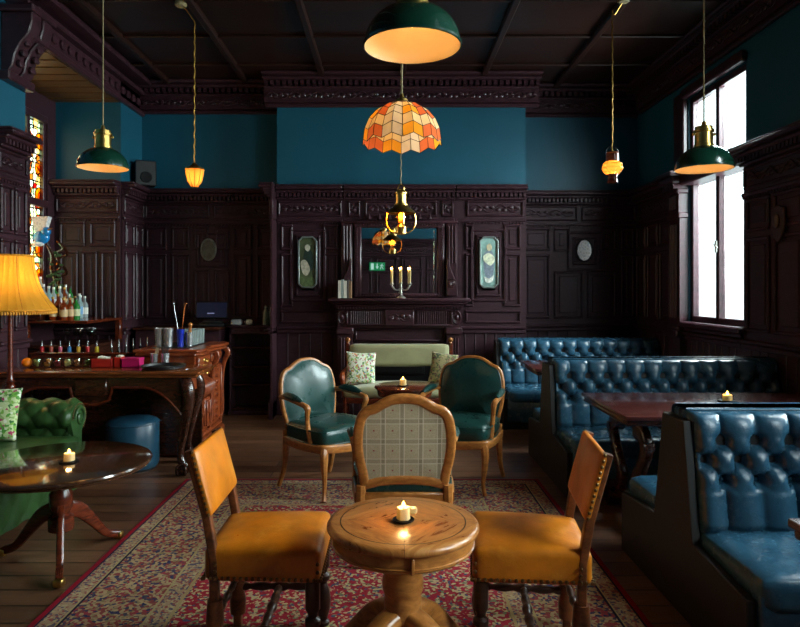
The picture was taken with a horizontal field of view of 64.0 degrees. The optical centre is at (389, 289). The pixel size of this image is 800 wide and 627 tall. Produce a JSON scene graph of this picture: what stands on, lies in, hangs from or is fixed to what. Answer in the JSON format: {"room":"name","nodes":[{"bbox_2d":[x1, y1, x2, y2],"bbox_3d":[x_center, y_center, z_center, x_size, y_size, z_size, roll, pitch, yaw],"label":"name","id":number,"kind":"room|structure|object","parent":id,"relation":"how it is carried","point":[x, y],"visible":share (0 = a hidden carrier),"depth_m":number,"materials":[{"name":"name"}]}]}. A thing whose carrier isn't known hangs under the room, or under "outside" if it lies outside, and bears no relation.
{"room":"pub lounge bar","nodes":[
{"label":"pub lounge bar","id":0,"kind":"room"},
{"bbox_2d":[0,0,24,130],"bbox_3d":[-3.600,-0.525,5.555,0.600,4.050,0.470,0,0,0],"label":"wall pier","id":1,"kind":"object","parent":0,"point":[12,99],"visible":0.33,"depth_m":5.57,"materials":[{"name":"blue paint"}]},
{"bbox_2d":[0,126,42,398],"bbox_3d":[-3.217,0.065,5.560,0.174,2.870,0.460,0,0,0],"label":"trim","id":2,"kind":"structure","parent":1,"relation":"attached to","point":[16,145],"depth_m":5.55,"materials":[{"name":"wood"}]},
{"bbox_2d":[0,3,56,91],"bbox_3d":[-3.150,-2.100,5.580,0.300,0.640,0.400,0,0,0],"label":"trim","id":3,"kind":"structure","parent":1,"relation":"attached to","point":[20,22],"depth_m":5.44,"materials":[{"name":"brown wood"}]},
{"bbox_2d":[25,91,55,342],"bbox_3d":[-3.885,-0.525,6.350,0.070,4.050,2.100,0,0,0],"label":"wall","id":4,"kind":"structure","parent":0,"point":[39,103],"depth_m":7.22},
{"bbox_2d":[25,106,47,291],"bbox_3d":[-3.880,-0.915,6.540,0.080,2.050,1.340,0,0,0],"label":"window","id":5,"kind":"structure","parent":4,"relation":"in","point":[39,202],"depth_m":7.08,"materials":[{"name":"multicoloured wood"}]},
{"bbox_2d":[30,51,118,101],"bbox_3d":[-3.490,-2.176,6.565,0.740,0.048,1.630,0,0,0],"label":"ceiling","id":6,"kind":"structure","parent":4,"relation":"attached to","point":[56,81],"depth_m":6.73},
{"bbox_2d":[56,83,141,181],"bbox_3d":[-3.510,-0.525,7.885,0.820,4.050,1.030,0,0,0],"label":"wall","id":7,"kind":"structure","parent":0,"point":[76,122],"depth_m":7.37,"materials":[{"name":"blue paint"}]},
{"bbox_2d":[6,0,150,116],"bbox_3d":[-3.175,-2.355,6.750,0.550,0.390,2.500,0,0,0],"label":"trim","id":8,"kind":"structure","parent":7,"relation":"attached to","point":[73,42],"depth_m":6.45,"materials":[{"name":"brown wood"}]},
{"bbox_2d":[48,179,120,350],"bbox_3d":[-3.475,0.125,7.287,0.750,2.750,0.174,0,0,0],"label":"trim","id":9,"kind":"structure","parent":7,"relation":"attached to","point":[87,217],"depth_m":7.34,"materials":[{"name":"wood"}]},
{"bbox_2d":[121,181,150,351],"bbox_3d":[-3.017,0.125,7.680,0.174,2.750,0.620,0,0,0],"label":"trim","id":10,"kind":"structure","parent":7,"relation":"attached to","point":[133,194],"depth_m":7.59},
{"bbox_2d":[134,160,155,187],"bbox_3d":[-2.954,-1.400,7.719,0.240,0.300,0.182,0,0,-29],"label":"loudspeaker","id":11,"kind":"object","parent":10,"relation":"on","point":[144,171],"visible":0.94,"depth_m":7.65,"materials":[{"name":"black plastic"}]},
{"bbox_2d":[142,93,276,187],"bbox_3d":[-2.230,-0.525,8.200,1.740,4.050,0.400,0,0,0],"label":"wall","id":12,"kind":"structure","parent":0,"point":[233,150],"depth_m":8.00,"materials":[{"name":"blue paint"}]},
{"bbox_2d":[143,188,269,325],"bbox_3d":[-2.230,0.125,7.917,1.740,2.750,0.174,0,0,0],"label":"wall paneling","id":13,"kind":"structure","parent":12,"relation":"attached to","point":[177,221],"depth_m":7.97,"materials":[{"name":"wood"}]},
{"bbox_2d":[137,78,276,113],"bbox_3d":[-2.230,-2.370,7.850,1.740,0.360,0.300,0,0,0],"label":"trim","id":14,"kind":"structure","parent":12,"relation":"attached to","point":[213,95],"depth_m":7.91,"materials":[{"name":"brown wood"}]},
{"bbox_2d":[200,238,216,260],"bbox_3d":[-2.250,-0.500,7.935,0.200,0.280,0.020,0,0,0],"label":"wall plate","id":15,"kind":"object","parent":12,"relation":"attached to","point":[208,249],"visible":1,"depth_m":7.92,"materials":[{"name":"grey metal"}]},
{"bbox_2d":[0,412,690,626],"bbox_3d":[-0.250,1.550,3.900,7.700,0.100,9.000,0,0,0],"label":"floor","id":16,"kind":"structure","parent":0,"point":[254,442],"depth_m":4.39,"materials":[{"name":"wood"}]},
{"bbox_2d":[0,254,57,388],"bbox_3d":[-2.935,0.614,4.945,0.655,1.772,0.652,0,0,0],"label":"floor lamp","id":17,"kind":"object","parent":16,"relation":"on","point":[21,291],"visible":0.88,"depth_m":4.83,"materials":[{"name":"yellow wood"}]},
{"bbox_2d":[0,397,85,535],"bbox_3d":[-2.621,1.142,3.580,0.813,0.716,2.390,0,0,0],"label":"sofa","id":18,"kind":"object","parent":16,"relation":"on","point":[52,420],"visible":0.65,"depth_m":4.53,"materials":[{"name":"green leather"}]},
{"bbox_2d":[0,388,22,440],"bbox_3d":[-2.698,0.842,4.336,0.370,0.364,0.140,0,0,-6],"label":"throw cushion","id":19,"kind":"object","parent":18,"relation":"on","point":[9,398],"visible":1,"depth_m":4.32,"materials":[{"name":"fabric"}]},
{"bbox_2d":[0,436,78,452],"bbox_3d":[-2.525,1.087,3.580,0.620,0.156,2.050,0,0,0],"label":"seat cushion","id":20,"kind":"object","parent":18,"relation":"on","point":[21,442],"depth_m":4.33,"materials":[{"name":"green"}]},
{"bbox_2d":[28,312,121,358],"bbox_3d":[-3.445,0.800,6.880,0.790,1.400,0.840,0,0,0],"label":"shelf","id":21,"kind":"object","parent":16,"relation":"on","point":[104,345],"visible":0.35,"depth_m":6.69,"materials":[{"name":"brown wood"}]},
{"bbox_2d":[31,216,67,293],"bbox_3d":[-3.706,-0.340,6.979,0.262,0.889,0.378,0,0,0],"label":"wall lamp","id":22,"kind":"object","parent":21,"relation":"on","point":[41,224],"visible":0.92,"depth_m":6.90,"materials":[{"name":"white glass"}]},
{"bbox_2d":[49,297,56,319],"bbox_3d":[-3.440,0.190,6.530,0.069,0.240,0.067,0,0,0],"label":"bottle","id":23,"kind":"object","parent":21,"relation":"on","point":[51,316],"visible":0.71,"depth_m":6.51,"materials":[{"name":"brown glass"}]},
{"bbox_2d":[55,294,60,319],"bbox_3d":[-3.427,0.174,6.606,0.069,0.270,0.067,0,0,0],"label":"bottle","id":24,"kind":"object","parent":21,"relation":"on","point":[58,303],"visible":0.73,"depth_m":6.58,"materials":[{"name":"brown glass"}]},
{"bbox_2d":[59,298,67,319],"bbox_3d":[-3.340,0.195,6.550,0.079,0.230,0.077,0,0,0],"label":"bottle","id":25,"kind":"object","parent":21,"relation":"on","point":[63,309],"visible":0.98,"depth_m":6.53,"materials":[{"name":"brown glass"}]},
{"bbox_2d":[67,298,73,319],"bbox_3d":[-3.330,0.195,6.660,0.079,0.230,0.077,0,0,-24],"label":"bottle","id":26,"kind":"object","parent":21,"relation":"on","point":[70,305],"visible":0.85,"depth_m":6.64,"materials":[{"name":"brown glass"}]},
{"bbox_2d":[73,297,79,318],"bbox_3d":[-3.320,0.195,6.770,0.079,0.230,0.077,0,0,0],"label":"bottle","id":27,"kind":"object","parent":21,"relation":"on","point":[76,305],"visible":0.81,"depth_m":6.75,"materials":[{"name":"green glass"}]},
{"bbox_2d":[78,294,82,317],"bbox_3d":[-3.427,0.174,7.062,0.073,0.270,0.071,0,0,0],"label":"bottle","id":28,"kind":"object","parent":21,"relation":"on","point":[80,302],"visible":0.67,"depth_m":7.05,"materials":[{"name":"blue glass"}]},
{"bbox_2d":[83,296,87,317],"bbox_3d":[-3.439,0.190,7.214,0.069,0.240,0.067,0,0,0],"label":"bottle","id":29,"kind":"object","parent":21,"relation":"on","point":[85,303],"visible":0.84,"depth_m":7.20,"materials":[{"name":"clear glass"}]},
{"bbox_2d":[0,441,152,587],"bbox_3d":[-1.830,1.224,3.560,0.955,0.549,0.955,0,0,-8],"label":"coffee table","id":30,"kind":"object","parent":16,"relation":"on","point":[36,469],"visible":1,"depth_m":3.51,"materials":[{"name":"brown wood"}]},
{"bbox_2d":[59,449,78,463],"bbox_3d":[-1.770,0.912,3.530,0.100,0.075,0.100,0,0,0],"label":"candle","id":31,"kind":"object","parent":30,"relation":"on","point":[69,457],"visible":1,"depth_m":3.51,"materials":[{"name":"wax"}]},
{"bbox_2d":[30,352,134,363],"bbox_3d":[-2.810,1.035,6.070,0.940,0.930,0.500,0,0,0],"label":"shelf","id":32,"kind":"object","parent":16,"relation":"on","point":[40,355],"depth_m":5.84,"materials":[{"name":"brown wood"}]},
{"bbox_2d":[0,364,216,475],"bbox_3d":[-2.368,1.077,5.384,1.675,0.845,0.569,0,0,0],"label":"desk","id":33,"kind":"object","parent":16,"relation":"on","point":[175,397],"visible":0.52,"depth_m":5.21,"materials":[{"name":"brown wood"}]},
{"bbox_2d":[21,358,31,366],"bbox_3d":[-3.075,0.612,5.420,0.082,0.083,0.082,0,0,0],"label":"orange","id":34,"kind":"object","parent":33,"relation":"on","point":[26,362],"visible":1,"depth_m":5.39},
{"bbox_2d":[91,355,113,367],"bbox_3d":[-2.430,0.608,5.440,0.170,0.094,0.120,0,0,0],"label":"box","id":35,"kind":"object","parent":33,"relation":"on","point":[102,361],"visible":0.85,"depth_m":5.38,"materials":[{"name":"cardboard"}]},
{"bbox_2d":[114,355,124,366],"bbox_3d":[-2.307,0.605,5.460,0.055,0.098,0.100,0,0,0],"label":"box","id":36,"kind":"object","parent":33,"relation":"on","point":[117,360],"visible":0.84,"depth_m":5.41,"materials":[{"name":"cardboard"}]},
{"bbox_2d":[121,357,143,367],"bbox_3d":[-2.190,0.615,5.450,0.154,0.079,0.114,0,0,0],"label":"box","id":37,"kind":"object","parent":33,"relation":"on","point":[126,362],"visible":0.92,"depth_m":5.39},
{"bbox_2d":[150,348,158,362],"bbox_3d":[-2.060,0.580,5.590,0.071,0.149,0.071,0,0,45],"label":"beaker","id":38,"kind":"object","parent":33,"relation":"on","point":[153,356],"visible":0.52,"depth_m":5.57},
{"bbox_2d":[150,353,157,362],"bbox_3d":[-2.060,0.605,5.590,0.072,0.100,0.072,0,0,0],"label":"cup","id":39,"kind":"object","parent":38,"relation":"on","point":[153,356],"depth_m":5.56,"materials":[{"name":"metal"}]},
{"bbox_2d":[141,362,185,370],"bbox_3d":[-1.885,0.638,5.330,0.360,0.032,0.360,0,0,0],"label":"serving tray","id":40,"kind":"object","parent":33,"relation":"on","point":[164,366],"visible":1,"depth_m":5.36,"materials":[{"name":"black plastic"}]},
{"bbox_2d":[161,347,168,362],"bbox_3d":[-1.965,0.577,5.590,0.072,0.155,0.072,0,0,0],"label":"beaker","id":41,"kind":"object","parent":33,"relation":"on","point":[164,356],"visible":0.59,"depth_m":5.57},
{"bbox_2d":[161,353,168,362],"bbox_3d":[-1.965,0.605,5.590,0.072,0.100,0.072,0,0,0],"label":"cup","id":42,"kind":"object","parent":41,"relation":"on","point":[164,356],"depth_m":5.56,"materials":[{"name":"metal"}]},
{"bbox_2d":[105,414,159,473],"bbox_3d":[-2.170,1.285,5.400,0.436,0.430,0.436,0,0,0],"label":"pouf","id":43,"kind":"object","parent":16,"relation":"on","point":[139,429],"visible":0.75,"depth_m":5.27,"materials":[{"name":"blue leather"}]},
{"bbox_2d":[133,325,228,414],"bbox_3d":[-2.490,0.968,7.700,1.020,1.065,0.500,0,0,0],"label":"countertop","id":44,"kind":"structure","parent":16,"relation":"on","point":[212,334],"depth_m":7.50,"materials":[{"name":"brown wood"}]},
{"bbox_2d":[196,302,227,326],"bbox_3d":[-2.120,0.287,7.620,0.370,0.294,0.200,0,0,-7],"label":"till","id":45,"kind":"object","parent":44,"relation":"on","point":[204,310],"visible":1,"depth_m":7.60,"materials":[{"name":"black plastic"}]},
{"bbox_2d":[196,302,227,318],"bbox_3d":[-2.120,0.239,7.620,0.370,0.199,0.066,0,0,-7],"label":"monitor","id":46,"kind":"object","parent":45,"relation":"on","point":[204,310],"depth_m":7.60,"materials":[{"name":"black plastic"}]},
{"bbox_2d":[133,342,230,456],"bbox_3d":[-1.972,1.018,6.185,0.656,0.965,0.930,0,0,0],"label":"sideboard","id":47,"kind":"object","parent":16,"relation":"on","point":[210,352],"visible":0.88,"depth_m":6.08,"materials":[{"name":"brown wood"}]},
{"bbox_2d":[152,342,207,347],"bbox_3d":[-2.015,0.530,6.190,0.330,0.008,0.660,0,0,0],"label":"bar mat","id":48,"kind":"object","parent":47,"relation":"on","point":[174,343],"visible":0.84,"depth_m":5.96,"materials":[{"name":"black plastic"}]},
{"bbox_2d":[154,328,163,346],"bbox_3d":[-2.155,0.441,5.980,0.090,0.170,0.090,0,0,0],"label":"tin","id":49,"kind":"object","parent":48,"relation":"on","point":[159,334],"visible":0.99,"depth_m":5.95,"materials":[{"name":"metal"}]},
{"bbox_2d":[163,328,173,346],"bbox_3d":[-2.060,0.441,5.950,0.090,0.170,0.090,0,0,0],"label":"tin","id":50,"kind":"object","parent":48,"relation":"on","point":[168,332],"visible":1,"depth_m":5.92,"materials":[{"name":"metal"}]},
{"bbox_2d":[173,302,186,346],"bbox_3d":[-1.965,0.319,5.970,0.138,0.414,0.072,0,0,0],"label":"tumbler","id":51,"kind":"object","parent":48,"relation":"on","point":[180,332],"visible":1,"depth_m":5.95,"materials":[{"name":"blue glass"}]},
{"bbox_2d":[186,323,192,345],"bbox_3d":[-1.878,0.415,5.985,0.064,0.222,0.064,0,0,0],"label":"steel tumbler","id":52,"kind":"object","parent":48,"relation":"on","point":[189,335],"visible":1,"depth_m":5.96,"materials":[{"name":"silver metal"}]},
{"bbox_2d":[186,332,192,345],"bbox_3d":[-1.878,0.461,5.985,0.064,0.130,0.064,0,0,0],"label":"cup","id":53,"kind":"object","parent":52,"relation":"on","point":[189,335],"depth_m":5.96,"materials":[{"name":"metal"}]},
{"bbox_2d":[227,324,269,414],"bbox_3d":[-1.660,0.963,7.820,0.600,1.075,0.280,0,0,0],"label":"shelf unit","id":54,"kind":"object","parent":16,"relation":"on","point":[249,345],"visible":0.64,"depth_m":7.94,"materials":[{"name":"brown wood"}]},
{"bbox_2d":[231,318,241,324],"bbox_3d":[-1.860,0.382,7.760,0.120,0.085,0.120,0,0,0],"label":"receipt printer","id":55,"kind":"object","parent":54,"relation":"on","point":[235,321],"visible":1,"depth_m":7.70,"materials":[{"name":"grey plastic"}]},
{"bbox_2d":[263,305,268,324],"bbox_3d":[-1.500,0.305,7.740,0.076,0.238,0.075,0,0,0],"label":"bottle","id":56,"kind":"object","parent":54,"relation":"on","point":[265,312],"visible":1,"depth_m":7.71,"materials":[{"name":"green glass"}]},
{"bbox_2d":[27,479,653,626],"bbox_3d":[-0.220,1.495,3.000,2.780,0.008,4.100,0,0,0],"label":"rug","id":57,"kind":"object","parent":16,"relation":"on","point":[151,577],"visible":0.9,"depth_m":3.24,"materials":[{"name":"fabric"}]},
{"bbox_2d":[184,427,331,626],"bbox_3d":[-0.523,1.051,2.655,0.534,0.878,0.474,0,0,0],"label":"chair","id":58,"kind":"object","parent":57,"relation":"on","point":[261,548],"visible":0.94,"depth_m":2.49,"materials":[{"name":"orange leather"}]},
{"bbox_2d":[277,357,368,502],"bbox_3d":[-0.460,1.014,4.860,0.607,0.963,0.648,0,0,43],"label":"armchair","id":59,"kind":"object","parent":57,"relation":"on","point":[307,388],"visible":0.88,"depth_m":4.83,"materials":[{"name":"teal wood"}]},
{"bbox_2d":[327,497,478,626],"bbox_3d":[0.048,1.170,2.385,0.576,0.626,0.576,0,0,0],"label":"pedestal table","id":60,"kind":"object","parent":57,"relation":"on","point":[441,535],"visible":1,"depth_m":2.31,"materials":[{"name":"brown wood"}]},
{"bbox_2d":[393,501,416,523],"bbox_3d":[0.051,0.818,2.369,0.082,0.076,0.080,0,0,26],"label":"candle","id":61,"kind":"object","parent":60,"relation":"on","point":[403,516],"visible":1,"depth_m":2.36,"materials":[{"name":"wax"}]},
{"bbox_2d":[347,393,459,567],"bbox_3d":[0.075,1.026,3.720,0.648,0.939,0.607,0,0,-1],"label":"armchair","id":62,"kind":"object","parent":57,"relation":"on","point":[403,444],"visible":0.94,"depth_m":3.47,"materials":[{"name":"fabric"}]},
{"bbox_2d":[419,355,504,496],"bbox_3d":[0.548,1.014,4.960,0.648,0.963,0.607,0,0,26],"label":"armchair","id":63,"kind":"object","parent":57,"relation":"on","point":[471,387],"visible":0.84,"depth_m":5.07,"materials":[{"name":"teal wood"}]},
{"bbox_2d":[470,430,612,626],"bbox_3d":[0.597,1.051,2.631,0.534,0.878,0.474,0,0,7],"label":"chair","id":64,"kind":"object","parent":57,"relation":"on","point":[522,549],"visible":0.94,"depth_m":2.45,"materials":[{"name":"orange leather"}]},
{"bbox_2d":[339,337,452,413],"bbox_3d":[0.105,1.018,6.980,1.294,0.968,0.580,0,0,0],"label":"settee","id":65,"kind":"object","parent":16,"relation":"on","point":[387,355],"visible":0.4,"depth_m":7.16,"materials":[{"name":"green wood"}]},
{"bbox_2d":[345,351,375,383],"bbox_3d":[-0.317,0.851,6.977,0.347,0.358,0.164,0,0,-6],"label":"throw cushion","id":66,"kind":"object","parent":65,"relation":"on","point":[360,366],"visible":1,"depth_m":6.93,"materials":[{"name":"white fabric"}]},
{"bbox_2d":[428,351,458,382],"bbox_3d":[0.583,0.857,6.981,0.338,0.366,0.155,0,0,9],"label":"throw cushion","id":67,"kind":"object","parent":65,"relation":"on","point":[439,360],"visible":0.68,"depth_m":6.96,"materials":[{"name":"green fabric"}]},
{"bbox_2d":[328,298,470,415],"bbox_3d":[0.110,0.797,7.512,1.640,1.405,0.384,0,0,0],"label":"fireplace","id":68,"kind":"object","parent":16,"relation":"on","point":[362,320],"visible":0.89,"depth_m":7.48,"materials":[{"name":"brown wood"}]},
{"bbox_2d":[340,213,457,297],"bbox_3d":[0.110,-0.412,7.611,1.400,1.005,0.139,0,0,0],"label":"mirror","id":69,"kind":"object","parent":68,"relation":"on","point":[378,250],"visible":0.88,"depth_m":7.63,"materials":[{"name":"brown wood"}]},
{"bbox_2d":[362,228,433,292],"bbox_3d":[0.111,-0.345,7.645,0.900,0.830,0.010,0,0,-1],"label":"mirror glass","id":70,"kind":"object","parent":69,"relation":"attached to","point":[383,250],"depth_m":7.64,"materials":[{"name":"mirror"}]},
{"bbox_2d":[328,298,470,308],"bbox_3d":[0.110,0.158,7.520,1.640,0.125,0.360,0,0,0],"label":"mantel shelf","id":71,"kind":"object","parent":68,"relation":"attached to","point":[340,303],"depth_m":7.38,"materials":[{"name":"brown wood"}]},
{"bbox_2d":[390,267,411,297],"bbox_3d":[0.130,-0.089,7.460,0.256,0.367,0.110,0,0,0],"label":"candelabrum","id":72,"kind":"object","parent":68,"relation":"on","point":[401,282],"visible":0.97,"depth_m":7.45,"materials":[{"name":"silver metal"}]},
{"bbox_2d":[374,381,431,397],"bbox_3d":[0.130,1.177,5.720,0.540,0.654,0.540,0,0,0],"label":"side table","id":73,"kind":"object","parent":16,"relation":"on","point":[384,389],"visible":0.41,"depth_m":5.58,"materials":[{"name":"brown wood"}]},
{"bbox_2d":[397,377,408,386],"bbox_3d":[0.115,0.807,5.660,0.100,0.086,0.100,0,0,0],"label":"candle","id":74,"kind":"object","parent":73,"relation":"on","point":[402,381],"visible":1,"depth_m":5.64,"materials":[{"name":"wax"}]},
{"bbox_2d":[519,360,546,379],"bbox_3d":[2.205,1.119,6.360,1.690,0.758,0.760,0,0,0],"label":"table","id":75,"kind":"object","parent":16,"relation":"on","point":[534,366],"visible":0.02,"depth_m":6.36,"materials":[{"name":"brown wood"}]},
{"bbox_2d":[493,337,658,429],"bbox_3d":[2.160,1.030,7.210,1.880,0.940,0.760,0,0,0],"label":"bench","id":76,"kind":"object","parent":16,"relation":"on","point":[522,386],"visible":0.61,"depth_m":7.34,"materials":[{"name":"blue leather"}]},
{"bbox_2d":[528,356,779,497],"bbox_3d":[2.185,1.025,5.235,1.830,0.950,1.350,0,0,0],"label":"bench","id":77,"kind":"object","parent":16,"relation":"on","point":[556,427],"visible":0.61,"depth_m":5.08,"materials":[{"name":"blue leather"}]},
{"bbox_2d":[581,393,799,503],"bbox_3d":[2.215,1.119,4.180,1.670,0.758,0.880,0,0,0],"label":"table","id":78,"kind":"object","parent":16,"relation":"on","point":[639,411],"visible":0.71,"depth_m":4.28,"materials":[{"name":"brown wood"}]},
{"bbox_2d":[717,391,736,402],"bbox_3d":[2.240,0.705,4.250,0.120,0.071,0.120,0,0,0],"label":"candle","id":79,"kind":"object","parent":78,"relation":"on","point":[727,397],"visible":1,"depth_m":4.23,"materials":[{"name":"wax"}]},
{"bbox_2d":[622,403,799,626],"bbox_3d":[2.220,1.025,3.055,1.760,0.950,1.370,0,0,0],"label":"bench","id":80,"kind":"object","parent":16,"relation":"on","point":[711,531],"visible":1,"depth_m":2.87,"materials":[{"name":"blue leather"}]},
{"bbox_2d":[788,518,799,540],"bbox_3d":[2.170,1.119,1.680,1.760,0.758,0.800,0,0,0],"label":"table","id":81,"kind":"object","parent":16,"relation":"on","point":[794,523],"visible":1,"depth_m":2.05,"materials":[{"name":"brown wood"}]},
{"bbox_2d":[58,0,735,87],"bbox_3d":[-0.250,-2.575,3.900,7.700,0.150,9.000,0,0,0],"label":"ceiling","id":82,"kind":"structure","parent":0,"point":[568,40],"depth_m":6.34,"materials":[{"name":"wood"}]},
{"bbox_2d":[75,0,129,172],"bbox_3d":[-2.390,-1.766,5.330,0.412,1.507,0.412,0,0,0],"label":"pendant lamp","id":83,"kind":"object","parent":82,"relation":"hanging from","point":[101,157],"visible":1,"depth_m":5.28,"materials":[{"name":"green metal"}]},
{"bbox_2d":[175,0,204,187],"bbox_3d":[-1.754,-1.708,5.600,0.257,1.623,0.170,0,0,0],"label":"glass lantern","id":84,"kind":"object","parent":82,"relation":"hanging from","point":[194,173],"visible":1,"depth_m":5.57,"materials":[{"name":"gold"}]},
{"bbox_2d":[386,69,415,234],"bbox_3d":[0.103,-1.520,6.000,0.276,2.000,0.276,0,0,19],"label":"brass lantern","id":85,"kind":"object","parent":82,"relation":"hanging from","point":[400,208],"visible":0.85,"depth_m":5.96,"materials":[{"name":"gold metal"}]},
{"bbox_2d":[386,205,415,214],"bbox_3d":[0.103,-0.752,6.000,0.276,0.075,0.276,0,0,0],"label":"hood","id":86,"kind":"object","parent":85,"relation":"attached to","point":[396,209],"depth_m":5.93,"materials":[{"name":"gold metal"}]},
{"bbox_2d":[362,64,441,153],"bbox_3d":[0.068,-1.671,3.650,0.455,1.697,0.455,0,0,0],"label":"pendant lamp","id":87,"kind":"object","parent":82,"relation":"hanging from","point":[401,126],"visible":1,"depth_m":3.53,"materials":[{"name":"orange"}]},
{"bbox_2d":[363,0,461,63],"bbox_3d":[0.093,-1.766,2.670,0.412,1.507,0.412,0,0,0],"label":"pendant lamp","id":88,"kind":"object","parent":82,"relation":"hanging from","point":[404,31],"visible":1,"depth_m":2.76,"materials":[{"name":"green metal"}]},
{"bbox_2d":[601,0,629,182],"bbox_3d":[1.959,-1.730,5.581,0.216,1.580,0.225,0,0,0],"label":"glass lantern","id":89,"kind":"object","parent":82,"relation":"hanging from","point":[612,167],"visible":1,"depth_m":5.56,"materials":[{"name":"yellow glass"}]},
{"bbox_2d":[674,0,734,173],"bbox_3d":[2.325,-1.706,4.740,0.412,1.627,0.412,0,0,0],"label":"pendant lamp","id":90,"kind":"object","parent":82,"relation":"hanging from","point":[704,157],"visible":1,"depth_m":4.68,"materials":[{"name":"green metal"}]},
{"bbox_2d":[277,84,524,184],"bbox_3d":[0.135,-0.525,8.050,2.990,4.050,0.700,0,0,0],"label":"wall","id":91,"kind":"structure","parent":0,"point":[315,145],"depth_m":7.70,"materials":[{"name":"blue paint"}]},
{"bbox_2d":[258,182,276,419],"bbox_3d":[-1.443,0.125,7.550,0.174,2.750,0.300,0,0,0],"label":"trim","id":92,"kind":"structure","parent":91,"relation":"attached to","point":[269,189],"depth_m":7.42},
{"bbox_2d":[298,236,316,287],"bbox_3d":[-0.985,-0.330,7.640,0.232,0.621,0.030,0,0,0],"label":"framed picture","id":93,"kind":"object","parent":91,"relation":"attached to","point":[307,245],"visible":1,"depth_m":7.64,"materials":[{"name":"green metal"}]},
{"bbox_2d":[301,260,309,275],"bbox_3d":[-1.010,-0.265,7.634,0.111,0.191,0.002,0,0,0],"label":"wall plaque","id":94,"kind":"object","parent":93,"relation":"hanging from","point":[305,264],"depth_m":7.63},
{"bbox_2d":[275,184,342,414],"bbox_3d":[-0.960,0.125,7.617,0.800,2.750,0.174,0,0,0],"label":"trim","id":95,"kind":"structure","parent":91,"relation":"attached to","point":[307,322],"depth_m":7.68,"materials":[{"name":"wood"}]},
{"bbox_2d":[342,184,455,297],"bbox_3d":[0.110,0.125,7.617,1.340,2.750,0.174,0,0,0],"label":"trim","id":96,"kind":"structure","parent":91,"relation":"attached to","point":[359,200],"depth_m":7.66,"materials":[{"name":"wood"}]},
{"bbox_2d":[261,70,543,107],"bbox_3d":[0.140,-2.370,7.550,3.280,0.360,0.300,0,0,0],"label":"trim","id":97,"kind":"structure","parent":91,"relation":"attached to","point":[520,89],"depth_m":7.61,"materials":[{"name":"brown wood"}]},
{"bbox_2d":[479,236,498,287],"bbox_3d":[1.180,-0.330,7.640,0.232,0.621,0.030,0,0,0],"label":"framed picture","id":98,"kind":"object","parent":91,"relation":"attached to","point":[488,245],"visible":1,"depth_m":7.64,"materials":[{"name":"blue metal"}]},
{"bbox_2d":[483,253,494,265],"bbox_3d":[1.180,-0.365,7.634,0.138,0.150,0.002,0,0,0],"label":"flower","id":99,"kind":"object","parent":98,"relation":"on","point":[488,258],"depth_m":7.63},
{"bbox_2d":[455,184,527,362],"bbox_3d":[1.205,0.125,7.617,0.850,2.750,0.174,0,0,0],"label":"trim","id":100,"kind":"structure","parent":91,"relation":"attached to","point":[498,211],"depth_m":7.67,"materials":[{"name":"wood"}]},
{"bbox_2d":[525,118,636,189],"bbox_3d":[2.565,-0.525,8.275,1.870,4.050,0.250,0,0,0],"label":"wall","id":101,"kind":"structure","parent":0,"point":[560,153],"depth_m":8.15,"materials":[{"name":"blue paint"}]},
{"bbox_2d":[526,190,635,336],"bbox_3d":[2.390,0.125,8.067,1.520,2.750,0.174,0,0,0],"label":"wall paneling","id":102,"kind":"structure","parent":101,"relation":"attached to","point":[567,296],"depth_m":8.12,"materials":[{"name":"wood"}]},
{"bbox_2d":[525,82,638,117],"bbox_3d":[2.390,-2.370,8.000,1.520,0.360,0.300,0,0,0],"label":"trim","id":103,"kind":"structure","parent":101,"relation":"attached to","point":[570,99],"depth_m":8.07,"materials":[{"name":"brown wood"}]},
{"bbox_2d":[576,239,592,261],"bbox_3d":[2.455,-0.500,8.085,0.220,0.300,0.020,0,0,0],"label":"wall plate","id":104,"kind":"object","parent":101,"relation":"attached to","point":[584,248],"visible":1,"depth_m":8.07,"materials":[{"name":"metal"}]},
{"bbox_2d":[637,4,799,326],"bbox_3d":[3.200,-0.525,3.900,0.100,4.050,9.000,0,0,0],"label":"wall","id":105,"kind":"structure","parent":0,"point":[772,63],"depth_m":5.49,"materials":[{"name":"blue paint"}]},
{"bbox_2d":[629,180,668,355],"bbox_3d":[3.067,0.125,7.600,0.174,2.750,1.100,0,0,0],"label":"trim","id":106,"kind":"structure","parent":105,"relation":"attached to","point":[652,225],"depth_m":7.58,"materials":[{"name":"wood"}]},
{"bbox_2d":[655,94,688,355],"bbox_3d":[3.040,-0.300,6.895,0.220,3.600,0.390,0,0,0],"label":"trim","id":107,"kind":"structure","parent":105,"relation":"attached to","point":[677,194],"depth_m":6.81,"materials":[{"name":"brown wood"}]},
{"bbox_2d":[679,50,746,338],"bbox_3d":[3.180,-0.845,6.205,0.340,2.550,1.170,0,0,0],"label":"window","id":108,"kind":"structure","parent":105,"relation":"in","point":[729,327],"depth_m":6.20,"materials":[{"name":"brown wood"}]},
{"bbox_2d":[682,331,743,355],"bbox_3d":[3.112,0.968,6.205,0.075,1.065,1.090,0,0,0],"label":"trim","id":109,"kind":"structure","parent":105,"relation":"attached to","point":[698,344],"depth_m":6.21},
{"bbox_2d":[628,0,799,113],"bbox_3d":[3.040,-2.370,3.775,0.220,0.360,8.450,0,0,0],"label":"trim","id":110,"kind":"structure","parent":105,"relation":"attached to","point":[742,20],"depth_m":6.15,"materials":[{"name":"brown wood"}]},
{"bbox_2d":[728,120,799,392],"bbox_3d":[3.067,0.125,4.730,0.174,2.750,1.860,0,0,0],"label":"wall paneling","id":111,"kind":"structure","parent":105,"relation":"attached to","point":[770,161],"depth_m":5.18,"materials":[{"name":"wood"}]},
{"bbox_2d":[771,205,785,243],"bbox_3d":[3.082,-0.525,5.100,0.053,0.310,0.170,0,0,0],"label":"shield","id":112,"kind":"object","parent":105,"relation":"attached to","point":[778,213],"visible":1,"depth_m":5.07,"materials":[{"name":"brown wood"}]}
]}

